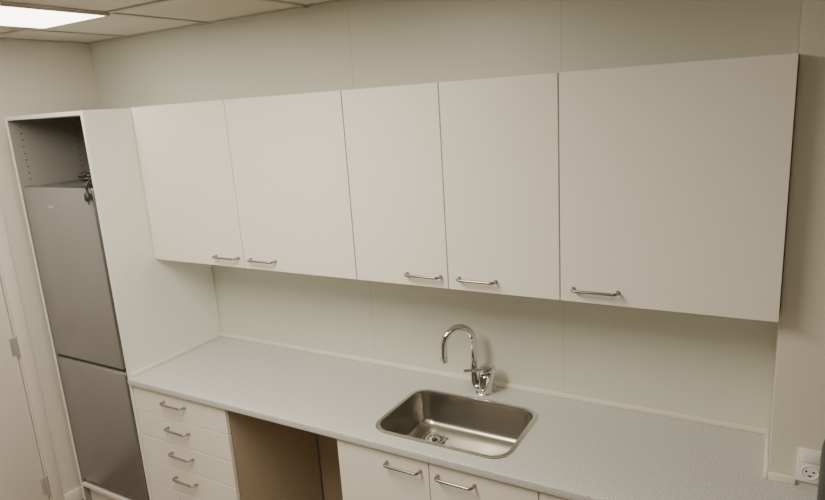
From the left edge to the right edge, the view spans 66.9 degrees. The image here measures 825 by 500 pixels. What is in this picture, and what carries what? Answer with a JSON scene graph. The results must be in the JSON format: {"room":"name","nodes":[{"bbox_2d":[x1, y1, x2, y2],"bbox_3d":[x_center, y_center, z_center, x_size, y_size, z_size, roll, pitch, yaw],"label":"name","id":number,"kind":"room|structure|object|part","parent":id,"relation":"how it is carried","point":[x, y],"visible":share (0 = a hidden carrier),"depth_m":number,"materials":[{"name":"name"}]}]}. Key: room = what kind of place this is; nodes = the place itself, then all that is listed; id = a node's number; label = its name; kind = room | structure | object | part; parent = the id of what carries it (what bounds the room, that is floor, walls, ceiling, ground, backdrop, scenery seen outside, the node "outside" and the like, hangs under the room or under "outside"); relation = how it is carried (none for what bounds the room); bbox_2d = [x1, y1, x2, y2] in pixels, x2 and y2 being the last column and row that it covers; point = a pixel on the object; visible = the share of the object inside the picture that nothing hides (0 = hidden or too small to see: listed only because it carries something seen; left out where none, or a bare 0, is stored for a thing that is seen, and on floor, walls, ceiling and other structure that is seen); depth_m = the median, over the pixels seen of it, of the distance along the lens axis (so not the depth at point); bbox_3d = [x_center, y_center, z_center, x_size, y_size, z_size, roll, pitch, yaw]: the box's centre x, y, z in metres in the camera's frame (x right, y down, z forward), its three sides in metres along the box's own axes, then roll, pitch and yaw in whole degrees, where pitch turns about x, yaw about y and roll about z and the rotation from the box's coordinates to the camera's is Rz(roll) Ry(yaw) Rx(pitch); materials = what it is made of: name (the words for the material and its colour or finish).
{"room":"office kitchenette","nodes":[
{"label":"office kitchenette","id":0,"kind":"room"},
{"bbox_2d":[0,40,99,499],"bbox_3d":[-2.635,0.453,2.304,0.120,2.576,3.500,4,15,30],"label":"wall","id":1,"kind":"structure","parent":0,"point":[36,77],"depth_m":3.28,"materials":[{"name":"paint"}]},
{"bbox_2d":[0,282,50,499],"bbox_3d":[-2.261,0.568,2.836,0.104,2.050,0.902,4,15,30],"label":"door","id":2,"kind":"structure","parent":1,"relation":"in","point":[22,477],"depth_m":3.24,"materials":[{"name":"paint"}]},
{"bbox_2d":[0,205,63,499],"bbox_3d":[-2.025,0.429,3.234,0.012,2.120,0.059,4,15,30],"label":"trim","id":3,"kind":"structure","parent":1,"relation":"attached to","point":[6,262],"depth_m":3.27,"materials":[{"name":"paint"}]},
{"bbox_2d":[64,486,82,499],"bbox_3d":[-1.789,1.341,3.757,0.012,0.080,0.631,4,15,30],"label":"baseboard","id":4,"kind":"structure","parent":1,"relation":"attached to","point":[76,494],"depth_m":3.54,"materials":[{"name":"paint"}]},
{"bbox_2d":[0,0,345,43],"bbox_3d":[-0.727,-0.664,0.902,4.641,0.106,3.750,4,15,30],"label":"ceiling","id":5,"kind":"structure","parent":0,"point":[127,18],"depth_m":2.72,"materials":[{"name":"tile"}]},
{"bbox_2d":[0,3,109,28],"bbox_3d":[-1.729,-0.829,2.135,0.464,0.010,1.220,4,15,30],"label":"recessed light","id":6,"kind":"object","parent":5,"relation":"in","point":[11,15],"visible":1,"depth_m":2.47,"materials":[{"name":"white plastic"}]},
{"bbox_2d":[89,0,800,499],"bbox_3d":[0.245,0.172,2.704,4.641,2.576,0.150,4,15,30],"label":"wall","id":7,"kind":"structure","parent":0,"point":[707,366],"depth_m":2.50,"materials":[{"name":"white paint"}]},
{"bbox_2d":[131,333,221,376],"bbox_3d":[-1.200,0.534,3.216,0.010,0.020,0.562,4,15,30],"label":"trim","id":8,"kind":"structure","parent":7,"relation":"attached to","point":[210,339],"depth_m":3.18,"materials":[{"name":"white plastic"}]},
{"bbox_2d":[131,100,244,267],"bbox_3d":[-0.948,-0.326,2.957,0.598,0.725,0.375,4,15,30],"label":"upper cabinet","id":9,"kind":"object","parent":7,"relation":"attached to","point":[184,152],"visible":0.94,"depth_m":2.81,"materials":[{"name":"white laminate"}]},
{"bbox_3d":[-0.839,0.035,2.788,0.155,0.015,0.033,4,15,30],"label":"handle","id":10,"kind":"part","parent":9,"relation":"part of","materials":[{"name":"metal"}]},
{"bbox_2d":[224,90,356,278],"bbox_3d":[-0.427,-0.289,2.659,0.602,0.725,0.375,4,15,30],"label":"upper cabinet","id":11,"kind":"object","parent":7,"relation":"attached to","point":[289,153],"visible":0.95,"depth_m":2.51,"materials":[{"name":"white laminate"}]},
{"bbox_3d":[-0.653,0.048,2.681,0.155,0.015,0.033,4,15,30],"label":"handle","id":12,"kind":"part","parent":11,"relation":"part of","materials":[{"name":"metal"}]},
{"bbox_2d":[318,434,342,499],"bbox_3d":[-0.237,0.985,3.113,0.590,0.867,0.011,4,15,30],"label":"board","id":13,"kind":"object","parent":7,"relation":"attached to","point":[328,447],"visible":0.1,"depth_m":3.26,"materials":[{"name":"brown wood"}]},
{"bbox_2d":[341,82,448,288],"bbox_3d":[0.010,-0.259,2.410,0.403,0.725,0.375,4,15,30],"label":"upper cabinet","id":14,"kind":"object","parent":7,"relation":"attached to","point":[393,139],"visible":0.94,"depth_m":2.27,"materials":[{"name":"white laminate"}]},
{"bbox_3d":[0.033,0.096,2.289,0.155,0.015,0.033,4,15,30],"label":"handle","id":15,"kind":"part","parent":14,"relation":"part of","materials":[{"name":"metal"}]},
{"bbox_2d":[221,332,767,433],"bbox_3d":[0.083,0.547,2.805,2.642,0.020,0.012,4,15,30],"label":"trim","id":16,"kind":"structure","parent":7,"relation":"attached to","point":[693,418],"depth_m":2.56,"materials":[{"name":"white plastic"}]},
{"bbox_2d":[439,73,560,299],"bbox_3d":[0.363,-0.234,2.208,0.410,0.725,0.375,4,15,30],"label":"upper cabinet","id":17,"kind":"object","parent":7,"relation":"attached to","point":[500,135],"visible":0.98,"depth_m":2.07,"materials":[{"name":"white laminate"}]},
{"bbox_3d":[0.220,0.109,2.182,0.155,0.015,0.033,4,15,30],"label":"handle","id":18,"kind":"part","parent":17,"relation":"part of","materials":[{"name":"metal"}]},
{"bbox_2d":[559,53,798,321],"bbox_3d":[0.812,-0.203,1.952,0.624,0.725,0.375,4,15,30],"label":"upper cabinet","id":19,"kind":"object","parent":7,"relation":"attached to","point":[675,177],"visible":1,"depth_m":1.80,"materials":[{"name":"white laminate"}]},
{"bbox_3d":[0.576,0.134,1.979,0.155,0.015,0.033,4,15,30],"label":"handle","id":20,"kind":"part","parent":19,"relation":"part of","materials":[{"name":"metal"}]},
{"bbox_2d":[763,429,768,478],"bbox_3d":[1.151,0.658,2.029,0.012,0.024,0.282,4,15,30],"label":"trim","id":21,"kind":"structure","parent":7,"relation":"attached to","point":[766,448],"depth_m":2.00,"materials":[{"name":"white plastic"}]},
{"bbox_2d":[767,0,824,487],"bbox_3d":[1.600,0.329,1.687,1.066,2.566,0.284,4,15,30],"label":"wall pillar","id":22,"kind":"structure","parent":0,"point":[797,417],"depth_m":1.75,"materials":[{"name":"paint"}]},
{"bbox_2d":[796,447,820,483],"bbox_3d":[1.175,0.639,1.843,0.068,0.106,0.016,4,15,30],"label":"wall socket","id":23,"kind":"object","parent":22,"relation":"attached to","point":[808,460],"visible":0.92,"depth_m":1.84,"materials":[{"name":"white plastic"}]},
{"bbox_2d":[802,453,820,463],"bbox_3d":[1.170,0.612,1.831,0.044,0.027,0.004,4,15,30],"label":"switch","id":24,"kind":"object","parent":23,"relation":"attached to","point":[807,458],"depth_m":1.83,"materials":[{"name":"white plastic"}]},
{"bbox_3d":[-0.562,1.884,1.501,4.641,0.100,3.750,4,15,30],"label":"floor","id":25,"kind":"structure","parent":0,"visible":0},
{"bbox_2d":[4,108,220,499],"bbox_3d":[-1.484,0.356,3.335,0.620,2.148,0.583,4,15,30],"label":"tall cabinet","id":26,"kind":"object","parent":25,"relation":"on","point":[164,308],"visible":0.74,"depth_m":3.05,"materials":[{"name":"white laminate"}]},
{"bbox_3d":[-1.550,-0.678,3.093,0.582,0.018,0.582,4,15,30],"label":"panel","id":27,"kind":"part","parent":26,"relation":"part of","materials":[{"name":"white laminate"}]},
{"bbox_3d":[-1.744,0.338,3.484,0.018,2.148,0.583,4,15,30],"label":"panel","id":28,"kind":"part","parent":26,"relation":"part of","materials":[{"name":"white laminate"}]},
{"bbox_2d":[23,180,149,499],"bbox_3d":[-1.489,0.437,3.336,0.554,1.652,0.548,4,15,30],"label":"refrigerator","id":29,"kind":"object","parent":26,"relation":"in","point":[66,230],"visible":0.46,"depth_m":3.08,"materials":[{"name":"grey metal"}]},
{"bbox_3d":[-1.633,0.127,3.046,0.554,0.879,0.057,4,15,30],"label":"door","id":30,"kind":"part","parent":29,"relation":"part of","materials":[{"name":"silver metal"}]},
{"bbox_2d":[77,171,91,204],"bbox_3d":[-1.481,-0.301,2.911,0.127,0.140,0.322,-6,13,-11],"label":"power cord","id":31,"kind":"object","parent":29,"relation":"on","point":[87,196],"visible":0.53,"depth_m":2.79,"materials":[{"name":"black plastic"}]},
{"bbox_3d":[-1.581,0.919,3.232,0.554,0.717,0.057,4,15,30],"label":"door","id":32,"kind":"part","parent":29,"relation":"part of","materials":[{"name":"silver metal"}]},
{"bbox_3d":[-1.426,1.244,3.545,0.582,0.019,0.582,4,15,30],"label":"panel","id":33,"kind":"part","parent":26,"relation":"part of","materials":[{"name":"white laminate"}]},
{"bbox_3d":[-1.223,0.374,3.186,0.018,2.148,0.583,4,15,30],"label":"panel","id":34,"kind":"part","parent":26,"relation":"part of","materials":[{"name":"white laminate"}]},
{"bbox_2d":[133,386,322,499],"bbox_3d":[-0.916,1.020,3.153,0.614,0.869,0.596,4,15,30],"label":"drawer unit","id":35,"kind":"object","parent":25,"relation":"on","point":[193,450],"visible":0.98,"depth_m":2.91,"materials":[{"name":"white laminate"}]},
{"bbox_3d":[-1.097,0.710,2.839,0.155,0.015,0.033,4,15,30],"label":"handle","id":36,"kind":"part","parent":35,"relation":"part of","materials":[{"name":"metal"}]},
{"bbox_3d":[-1.031,1.257,2.981,0.613,0.186,0.018,4,15,30],"label":"drawer","id":37,"kind":"part","parent":35,"relation":"part of","materials":[{"name":"white laminate"}]},
{"bbox_3d":[-1.089,0.836,2.869,0.155,0.015,0.033,4,15,30],"label":"handle","id":38,"kind":"part","parent":35,"relation":"part of","materials":[{"name":"metal"}]},
{"bbox_3d":[-1.081,0.962,2.898,0.155,0.015,0.033,4,15,30],"label":"handle","id":39,"kind":"part","parent":35,"relation":"part of","materials":[{"name":"metal"}]},
{"bbox_3d":[-1.066,0.723,2.855,0.613,0.126,0.018,4,15,30],"label":"drawer","id":40,"kind":"part","parent":35,"relation":"part of","materials":[{"name":"white laminate"}]},
{"bbox_3d":[-1.072,1.089,2.928,0.155,0.015,0.033,4,15,30],"label":"handle","id":41,"kind":"part","parent":35,"relation":"part of","materials":[{"name":"metal"}]},
{"bbox_3d":[-1.057,0.849,2.885,0.613,0.126,0.018,4,15,30],"label":"drawer","id":42,"kind":"part","parent":35,"relation":"part of","materials":[{"name":"white laminate"}]},
{"bbox_3d":[-1.049,0.975,2.914,0.613,0.126,0.018,4,15,30],"label":"drawer","id":43,"kind":"part","parent":35,"relation":"part of","materials":[{"name":"white laminate"}]},
{"bbox_3d":[-1.041,1.101,2.944,0.613,0.126,0.018,4,15,30],"label":"drawer","id":44,"kind":"part","parent":35,"relation":"part of","materials":[{"name":"white laminate"}]},
{"bbox_2d":[337,439,538,499],"bbox_3d":[0.213,1.099,2.507,0.798,0.869,0.596,4,15,30],"label":"base cabinet","id":45,"kind":"object","parent":25,"relation":"on","point":[367,473],"visible":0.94,"depth_m":2.25,"materials":[{"name":"white laminate"}]},
{"bbox_3d":[-0.091,1.073,2.375,0.396,0.710,0.018,4,15,30],"label":"door","id":46,"kind":"part","parent":45,"relation":"part of","materials":[{"name":"white laminate"}]},
{"bbox_3d":[-0.041,0.783,2.236,0.155,0.015,0.033,4,15,30],"label":"handle","id":47,"kind":"part","parent":45,"relation":"part of","materials":[{"name":"metal"}]},
{"bbox_3d":[0.141,0.796,2.132,0.155,0.015,0.033,4,15,30],"label":"handle","id":48,"kind":"part","parent":45,"relation":"part of","materials":[{"name":"metal"}]},
{"bbox_2d":[127,337,817,499],"bbox_3d":[0.142,0.653,2.449,3.110,0.030,0.600,4,15,30],"label":"countertop","id":49,"kind":"structure","parent":45,"relation":"on","point":[574,449],"depth_m":2.29,"materials":[{"name":"grey laminate"}]},
{"bbox_2d":[375,389,537,458],"bbox_3d":[0.172,0.723,2.404,0.556,0.158,0.390,4,15,30],"label":"sink","id":50,"kind":"object","parent":49,"relation":"in","point":[484,428],"visible":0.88,"depth_m":2.53,"materials":[{"name":"metal"}]},
{"bbox_2d":[440,324,495,396],"bbox_3d":[0.224,0.449,2.547,0.231,0.312,0.084,-6,13,-9],"label":"faucet","id":51,"kind":"object","parent":49,"relation":"on","point":[482,383],"visible":1,"depth_m":2.54,"materials":[{"name":"silver metal"}]},
{"bbox_3d":[0.201,0.449,2.545,0.185,0.309,0.047,-7,14,-14],"label":"spout","id":52,"kind":"part","parent":51,"relation":"part of","materials":[{"name":"silver metal"}]},
{"bbox_3d":[0.252,0.491,2.530,0.095,0.029,0.020,-9,14,-21],"label":"lever","id":53,"kind":"part","parent":51,"relation":"part of","materials":[{"name":"silver metal"}]},
{"bbox_2d":[768,471,795,484],"bbox_3d":[1.120,0.692,1.894,0.072,0.024,0.010,4,15,30],"label":"trim","id":54,"kind":"structure","parent":49,"relation":"on","point":[783,478],"depth_m":1.89,"materials":[{"name":"white plastic"}]},
{"bbox_2d":[817,440,824,499],"bbox_3d":[1.185,0.612,1.673,0.124,0.272,0.162,-11,15,-29],"label":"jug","id":55,"kind":"object","parent":49,"relation":"on","point":[821,483],"visible":1,"depth_m":1.70,"materials":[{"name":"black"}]},
{"bbox_3d":[0.255,1.097,2.177,0.396,0.710,0.018,4,15,30],"label":"door","id":56,"kind":"part","parent":45,"relation":"part of","materials":[{"name":"white laminate"}]},
{"bbox_2d":[539,492,569,499],"bbox_3d":[0.831,1.142,2.154,0.623,0.869,0.596,4,15,30],"label":"base cabinet","id":57,"kind":"object","parent":25,"relation":"on","point":[542,496],"visible":0.02,"depth_m":1.98,"materials":[{"name":"white laminate"}]}
]}

